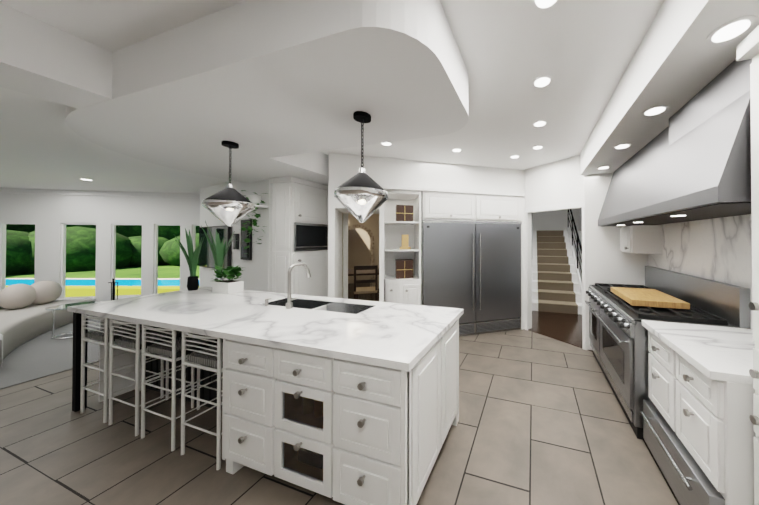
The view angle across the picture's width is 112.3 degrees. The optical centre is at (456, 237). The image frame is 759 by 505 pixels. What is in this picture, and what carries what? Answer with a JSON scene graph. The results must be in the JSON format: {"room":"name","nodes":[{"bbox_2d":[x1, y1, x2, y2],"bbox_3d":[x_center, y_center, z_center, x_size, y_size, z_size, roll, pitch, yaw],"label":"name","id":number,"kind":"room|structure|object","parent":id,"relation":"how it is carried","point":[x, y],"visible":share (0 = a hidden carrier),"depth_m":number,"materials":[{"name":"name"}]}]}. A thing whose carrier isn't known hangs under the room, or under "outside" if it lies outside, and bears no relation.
{"room":"kitchen","nodes":[
{"label":"kitchen","id":0,"kind":"room"},
{"bbox_2d":[0,188,199,301],"bbox_3d":[-7.267,0.208,5.239,7.100,2.720,0.125,0,0,-10],"label":"wall","id":1,"kind":"structure","parent":0,"point":[50,214],"depth_m":5.18,"materials":[{"name":"white paint"}]},
{"bbox_2d":[0,0,468,193],"bbox_3d":[-4.777,-1.003,5.040,11.230,0.300,12.100,0,0,17],"label":"ceiling","id":2,"kind":"structure","parent":0,"point":[278,88],"depth_m":1.55,"materials":[{"name":"white paint"}]},
{"bbox_2d":[202,141,254,226],"bbox_3d":[-2.096,-0.487,2.295,0.362,0.775,0.362,0,0,17],"label":"pendant light","id":3,"kind":"object","parent":2,"relation":"hanging from","point":[229,206],"visible":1,"depth_m":2.22,"materials":[{"name":"black metal"}]},
{"bbox_2d":[334,111,387,222],"bbox_3d":[-0.675,-0.491,1.779,0.362,0.775,0.362,0,0,17],"label":"pendant light","id":4,"kind":"object","parent":2,"relation":"hanging from","point":[361,196],"visible":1,"depth_m":1.69,"materials":[{"name":"black metal"}]},
{"bbox_2d":[199,179,272,291],"bbox_3d":[-3.932,0.202,4.364,2.770,2.720,0.120,0,-1,29],"label":"wall","id":5,"kind":"structure","parent":0,"point":[256,272],"depth_m":3.87,"materials":[{"name":"white paint"}]},
{"bbox_2d":[199,225,230,269],"bbox_3d":[-4.462,0.183,4.556,1.360,0.770,0.041,0,-1,29],"label":"screen","id":6,"kind":"object","parent":5,"relation":"attached to","point":[206,258],"visible":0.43,"depth_m":4.55,"materials":[{"name":"black"}]},
{"bbox_2d":[233,219,251,259],"bbox_3d":[-3.478,0.039,4.020,0.620,0.640,0.028,0,-1,29],"label":"picture frames","id":7,"kind":"object","parent":5,"relation":"attached to","point":[244,234],"visible":0.81,"depth_m":3.94,"materials":[{"name":"black"}]},
{"bbox_2d":[236,190,267,253],"bbox_3d":[-3.007,-0.228,3.607,0.554,0.950,0.357,0,-1,29],"label":"hanging plant","id":8,"kind":"object","parent":5,"relation":"hanging from","point":[256,200],"visible":0.71,"depth_m":3.57,"materials":[{"name":"green plant"}]},
{"bbox_2d":[0,0,663,169],"bbox_3d":[-3.765,-1.206,4.726,13.350,0.100,12.100,0,0,17],"label":"ceiling","id":9,"kind":"structure","parent":0,"point":[581,53],"depth_m":1.60,"materials":[{"name":"white paint"}]},
{"bbox_2d":[380,142,392,145],"bbox_3d":[-0.869,-1.167,3.080,0.150,0.009,0.150,0,0,17],"label":"recessed light","id":10,"kind":"object","parent":9,"relation":"in","point":[388,144],"visible":0.69,"depth_m":3.10,"materials":[{"name":"white"}]},
{"bbox_2d":[451,148,461,151],"bbox_3d":[0.009,-1.165,3.309,0.150,0.009,0.150,0,0,17],"label":"recessed light","id":11,"kind":"object","parent":9,"relation":"in","point":[456,150],"visible":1,"depth_m":3.31,"materials":[{"name":"white"}]},
{"bbox_2d":[532,145,543,149],"bbox_3d":[1.058,-1.166,3.213,0.150,0.009,0.150,0,0,17],"label":"recessed light","id":12,"kind":"object","parent":9,"relation":"in","point":[537,147],"visible":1,"depth_m":3.20,"materials":[{"name":"white"}]},
{"bbox_2d":[532,120,547,126],"bbox_3d":[0.863,-1.171,2.552,0.150,0.009,0.150,0,0,17],"label":"recessed light","id":13,"kind":"object","parent":9,"relation":"in","point":[540,123],"visible":1,"depth_m":2.54,"materials":[{"name":"white plastic"}]},
{"bbox_2d":[532,75,552,87],"bbox_3d":[0.651,-1.177,1.874,0.150,0.009,0.150,0,0,17],"label":"recessed light","id":14,"kind":"object","parent":9,"relation":"in","point":[542,81],"visible":1,"depth_m":1.86,"materials":[{"name":"white"}]},
{"bbox_2d":[531,0,559,10],"bbox_3d":[0.446,-1.182,1.215,0.150,0.009,0.150,0,0,17],"label":"recessed light","id":15,"kind":"object","parent":9,"relation":"in","point":[541,5],"visible":1,"depth_m":1.25,"materials":[{"name":"white"}]},
{"bbox_2d":[0,283,679,504],"bbox_3d":[-2.028,1.581,4.163,16.989,0.058,12.100,0,0,17],"label":"floor","id":16,"kind":"structure","parent":0,"point":[543,420],"depth_m":1.82,"materials":[{"name":"tile"}]},
{"bbox_2d":[0,316,99,389],"bbox_3d":[-7.688,1.548,3.376,6.350,0.012,7.030,0,0,17],"label":"floor carpet","id":17,"kind":"object","parent":16,"relation":"on","point":[41,356],"depth_m":3.17,"materials":[{"name":"grey carpet"}]},
{"bbox_2d":[0,281,92,363],"bbox_3d":[-6.611,1.154,3.438,1.198,0.761,3.505,0,-1,-44],"label":"sofa","id":18,"kind":"object","parent":17,"relation":"on","point":[25,316],"visible":1,"depth_m":4.01,"materials":[{"name":"grey fabric"}]},
{"bbox_2d":[45,301,99,339],"bbox_3d":[-6.047,1.310,3.919,0.480,0.473,0.480,0,0,17],"label":"side table","id":19,"kind":"object","parent":17,"relation":"on","point":[59,307],"visible":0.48,"depth_m":3.81,"materials":[{"name":"clear glass"}]},
{"bbox_2d":[108,279,118,299],"bbox_3d":[-6.861,1.190,4.952,0.220,0.728,0.220,0,0,-10],"label":"stand","id":20,"kind":"object","parent":17,"relation":"on","point":[112,290],"visible":0.42,"depth_m":4.96,"materials":[{"name":"black metal"}]},
{"bbox_2d":[80,314,163,422],"bbox_3d":[-3.063,1.108,2.271,0.402,0.875,0.378,0,0,17],"label":"stool","id":21,"kind":"object","parent":16,"relation":"on","point":[102,335],"visible":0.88,"depth_m":2.17,"materials":[{"name":"white wood"}]},
{"bbox_2d":[108,319,194,435],"bbox_3d":[-2.624,1.107,2.134,0.402,0.875,0.378,0,0,17],"label":"stool","id":22,"kind":"object","parent":16,"relation":"on","point":[133,341],"visible":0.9,"depth_m":2.03,"materials":[{"name":"white wood"}]},
{"bbox_2d":[141,324,222,450],"bbox_3d":[-2.185,1.105,1.997,0.402,0.875,0.378,0,0,17],"label":"stool","id":23,"kind":"object","parent":16,"relation":"on","point":[172,347],"visible":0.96,"depth_m":1.89,"materials":[{"name":"white wood"}]},
{"bbox_2d":[181,332,222,469],"bbox_3d":[-1.717,1.104,1.852,0.402,0.875,0.378,0,0,17],"label":"stool","id":24,"kind":"object","parent":16,"relation":"on","point":[212,356],"visible":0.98,"depth_m":1.71,"materials":[{"name":"white wood"}]},
{"bbox_2d":[69,311,461,504],"bbox_3d":[-1.700,1.099,2.124,3.340,0.890,0.965,0,0,17],"label":"kitchen island","id":25,"kind":"object","parent":16,"relation":"on","point":[348,401],"depth_m":1.41,"materials":[{"name":"white painted wood"},{"name":"marble"},{"name":"nickel"}]},
{"bbox_2d":[67,287,462,370],"bbox_3d":[-1.690,0.634,2.159,3.370,0.040,0.981,0,0,17],"label":"island countertop","id":26,"kind":"structure","parent":25,"relation":"on","point":[393,334],"depth_m":1.82,"materials":[{"name":"white stone"}]},
{"bbox_2d":[174,228,204,290],"bbox_3d":[-3.125,0.259,2.875,0.261,0.720,0.235,0,0,17],"label":"snake plant","id":27,"kind":"object","parent":26,"relation":"on","point":[193,278],"visible":1,"depth_m":2.88,"materials":[{"name":"green plant"}]},
{"bbox_2d":[201,221,234,281],"bbox_3d":[-2.784,0.213,2.894,0.279,0.812,0.345,0,0,17],"label":"snake plant","id":28,"kind":"object","parent":26,"relation":"on","point":[219,249],"visible":0.62,"depth_m":2.89,"materials":[{"name":"leaf"},{"name":"white ceramic"}]},
{"bbox_2d":[212,265,243,293],"bbox_3d":[-2.597,0.457,2.800,0.407,0.323,0.264,0,0,17],"label":"fern plant","id":29,"kind":"object","parent":26,"relation":"on","point":[230,285],"visible":1,"depth_m":2.76,"materials":[{"name":"green plant"}]},
{"bbox_2d":[283,263,310,306],"bbox_3d":[-1.395,0.423,2.231,0.104,0.382,0.243,0,0,17],"label":"faucet","id":30,"kind":"object","parent":26,"relation":"on","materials":[{"name":"silver metal"}]},
{"bbox_2d":[275,299,362,310],"bbox_3d":[-1.270,0.733,2.263,1.070,0.226,0.270,0,0,17],"label":"sink","id":31,"kind":"object","parent":26,"relation":"in","point":[302,302],"depth_m":2.38,"materials":[{"name":"metal"}]},
{"bbox_2d":[269,176,327,296],"bbox_3d":[-2.391,0.352,3.872,0.455,2.412,0.730,0,0,17],"label":"tall cabinet","id":32,"kind":"object","parent":16,"relation":"on","point":[299,220],"visible":0.69,"depth_m":3.61,"materials":[{"name":"white painted wood"},{"name":"dark glass"},{"name":"nickel"}]},
{"bbox_2d":[348,268,378,275],"bbox_3d":[-2.203,1.191,6.014,1.650,0.752,1.000,0,0,-17],"label":"dining table","id":33,"kind":"object","parent":16,"relation":"on","point":[361,272],"visible":0.04,"depth_m":5.71,"materials":[{"name":"brown wood"}]},
{"bbox_2d":[354,265,377,300],"bbox_3d":[-1.858,1.064,5.127,0.440,0.992,0.440,0,0,-17],"label":"dining chair","id":34,"kind":"object","parent":16,"relation":"on","point":[361,290],"visible":0.75,"depth_m":4.95,"materials":[{"name":"brown wood"}]},
{"bbox_2d":[382,185,422,304],"bbox_3d":[-0.861,0.408,3.888,0.575,2.300,0.657,0,0,-17],"label":"shelf unit","id":35,"kind":"object","parent":16,"relation":"on","point":[402,244],"visible":0.75,"depth_m":3.79,"materials":[{"name":"white painted wood"}]},
{"bbox_2d":[421,187,524,335],"bbox_3d":[0.259,0.410,4.208,1.745,2.300,0.687,0,0,-17],"label":"fridge","id":36,"kind":"object","parent":16,"relation":"on","point":[472,256],"visible":0.88,"depth_m":3.93,"materials":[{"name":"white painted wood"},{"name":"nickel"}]},
{"bbox_2d":[532,209,581,314],"bbox_3d":[2.759,0.217,6.611,1.460,2.708,3.300,0,0,17],"label":"stairs","id":37,"kind":"structure","parent":16,"relation":"on","point":[556,271],"depth_m":6.02,"materials":[{"name":"beige"}]},
{"bbox_2d":[585,266,750,439],"bbox_3d":[1.874,0.952,2.524,0.762,1.190,1.520,0,0,17],"label":"range","id":38,"kind":"object","parent":16,"relation":"on","point":[618,331],"visible":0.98,"depth_m":2.08,"materials":[{"name":"silver metal"}]},
{"bbox_2d":[640,320,755,504],"bbox_3d":[1.568,1.078,1.413,0.686,0.920,0.760,0,0,17],"label":"base cabinet","id":39,"kind":"object","parent":16,"relation":"on","point":[699,434],"visible":1,"depth_m":1.30,"materials":[{"name":"painted wood"},{"name":"metal"}]},
{"bbox_2d":[736,25,758,504],"bbox_3d":[1.391,0.332,0.629,0.555,2.400,0.845,0,0,17],"label":"tall cabinet","id":40,"kind":"object","parent":16,"relation":"on","point":[747,47],"visible":1,"depth_m":1.05,"materials":[{"name":"white wood"}]},
{"bbox_2d":[342,213,342,297],"bbox_3d":[-2.002,0.202,4.359,0.080,2.720,0.660,0,0,-17],"label":"wall","id":41,"kind":"structure","parent":0,"point":[342,213],"depth_m":4.10,"materials":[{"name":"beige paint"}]},
{"bbox_2d":[343,213,347,298],"bbox_3d":[-2.482,0.202,4.378,1.300,2.720,0.100,0,0,17],"label":"wall","id":42,"kind":"structure","parent":0,"point":[345,255],"depth_m":4.17,"materials":[{"name":"white paint"}]},
{"bbox_2d":[348,213,348,268],"bbox_3d":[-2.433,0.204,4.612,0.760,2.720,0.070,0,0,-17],"label":"wall","id":43,"kind":"structure","parent":0,"point":[348,213],"depth_m":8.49,"materials":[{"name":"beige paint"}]},
{"bbox_2d":[348,213,379,288],"bbox_3d":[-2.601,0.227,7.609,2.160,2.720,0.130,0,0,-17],"label":"wall","id":44,"kind":"structure","parent":0,"point":[363,244],"depth_m":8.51,"materials":[{"name":"beige paint"}]},
{"bbox_2d":[328,153,524,301],"bbox_3d":[-0.379,0.200,4.152,3.070,2.720,0.670,0,0,-17],"label":"wall","id":45,"kind":"structure","parent":0,"point":[379,171],"depth_m":3.69,"materials":[{"name":"white paint"}]},
{"bbox_2d":[525,155,583,328],"bbox_3d":[1.534,0.198,3.861,0.120,2.720,1.000,0,-1,-39],"label":"wall","id":46,"kind":"structure","parent":0,"point":[557,182],"depth_m":3.87,"materials":[{"name":"white paint"}]},
{"bbox_2d":[524,201,585,349],"bbox_3d":[1.480,0.527,3.815,0.018,2.060,1.000,0,-1,-39],"label":"door frame","id":47,"kind":"structure","parent":46,"relation":"attached to","point":[579,204],"depth_m":3.69,"materials":[{"name":"white wood"}]},
{"bbox_2d":[532,208,581,230],"bbox_3d":[2.597,0.214,5.923,1.920,2.720,5.010,0,0,17],"label":"wall","id":48,"kind":"structure","parent":0,"point":[550,220],"depth_m":8.22,"materials":[{"name":"white paint"}]},
{"bbox_2d":[584,173,647,349],"bbox_3d":[2.154,0.194,3.375,0.750,2.720,0.120,0,0,17],"label":"wall","id":49,"kind":"structure","parent":0,"point":[608,260],"depth_m":3.35,"materials":[{"name":"white paint"}]},
{"bbox_2d":[620,225,662,253],"bbox_3d":[2.247,0.026,3.064,0.354,0.330,0.380,0,0,17],"label":"upper cabinet","id":50,"kind":"object","parent":49,"relation":"attached to","point":[641,239],"visible":0.98,"depth_m":2.89,"materials":[{"name":"white wood"}]},
{"bbox_2d":[598,58,751,226],"bbox_3d":[1.832,-0.506,2.129,0.600,0.720,2.240,0,0,17],"label":"range hood","id":51,"kind":"object","parent":49,"relation":"attached to","point":[691,161],"visible":0.85,"depth_m":1.44,"materials":[{"name":"silver metal"}]},
{"bbox_2d":[648,214,752,328],"bbox_3d":[2.132,0.234,2.080,0.019,0.780,2.355,0,0,17],"label":"backsplash","id":52,"kind":"structure","parent":49,"relation":"attached to","point":[718,249],"depth_m":2.06,"materials":[{"name":"stone"}]},
{"bbox_2d":[580,0,758,174],"bbox_3d":[1.155,-1.041,0.244,0.810,0.300,6.470,0,0,17],"label":"soffit","id":53,"kind":"object","parent":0,"point":[677,63],"visible":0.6,"depth_m":1.41,"materials":[{"name":"white paint"}]},
{"bbox_2d":[597,166,609,169],"bbox_3d":[1.836,-0.867,3.084,0.150,0.009,0.150,0,0,17],"label":"recessed light","id":54,"kind":"object","parent":53,"relation":"attached to","point":[602,167],"visible":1,"depth_m":3.06,"materials":[{"name":"white"}]},
{"bbox_2d":[613,143,631,148],"bbox_3d":[1.593,-0.873,2.374,0.150,0.009,0.150,0,0,17],"label":"recessed light","id":55,"kind":"object","parent":53,"relation":"attached to","point":[623,146],"visible":1,"depth_m":2.37,"materials":[{"name":"white plastic"}]},
{"bbox_2d":[641,105,668,116],"bbox_3d":[1.379,-0.878,1.718,0.150,0.009,0.150,0,0,17],"label":"recessed light","id":56,"kind":"object","parent":53,"relation":"attached to","point":[655,110],"visible":1,"depth_m":1.71,"materials":[{"name":"white plastic"}]},
{"bbox_2d":[706,15,757,44],"bbox_3d":[1.174,-0.883,1.059,0.150,0.009,0.150,0,0,17],"label":"recessed light","id":57,"kind":"object","parent":53,"relation":"attached to","point":[731,30],"visible":1,"depth_m":1.05,"materials":[{"name":"white plastic"}]},
{"label":"outside","id":58,"kind":"structure","parent":0,"visible":0},
{"bbox_2d":[6,224,199,296],"bbox_3d":[-9.903,-3.270,18.751,90.000,21.080,90.000,0,0,17],"label":"garden","id":59,"kind":"object","parent":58,"point":[80,258],"visible":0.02,"depth_m":13.07,"materials":[{"name":"green plant"}]}
]}

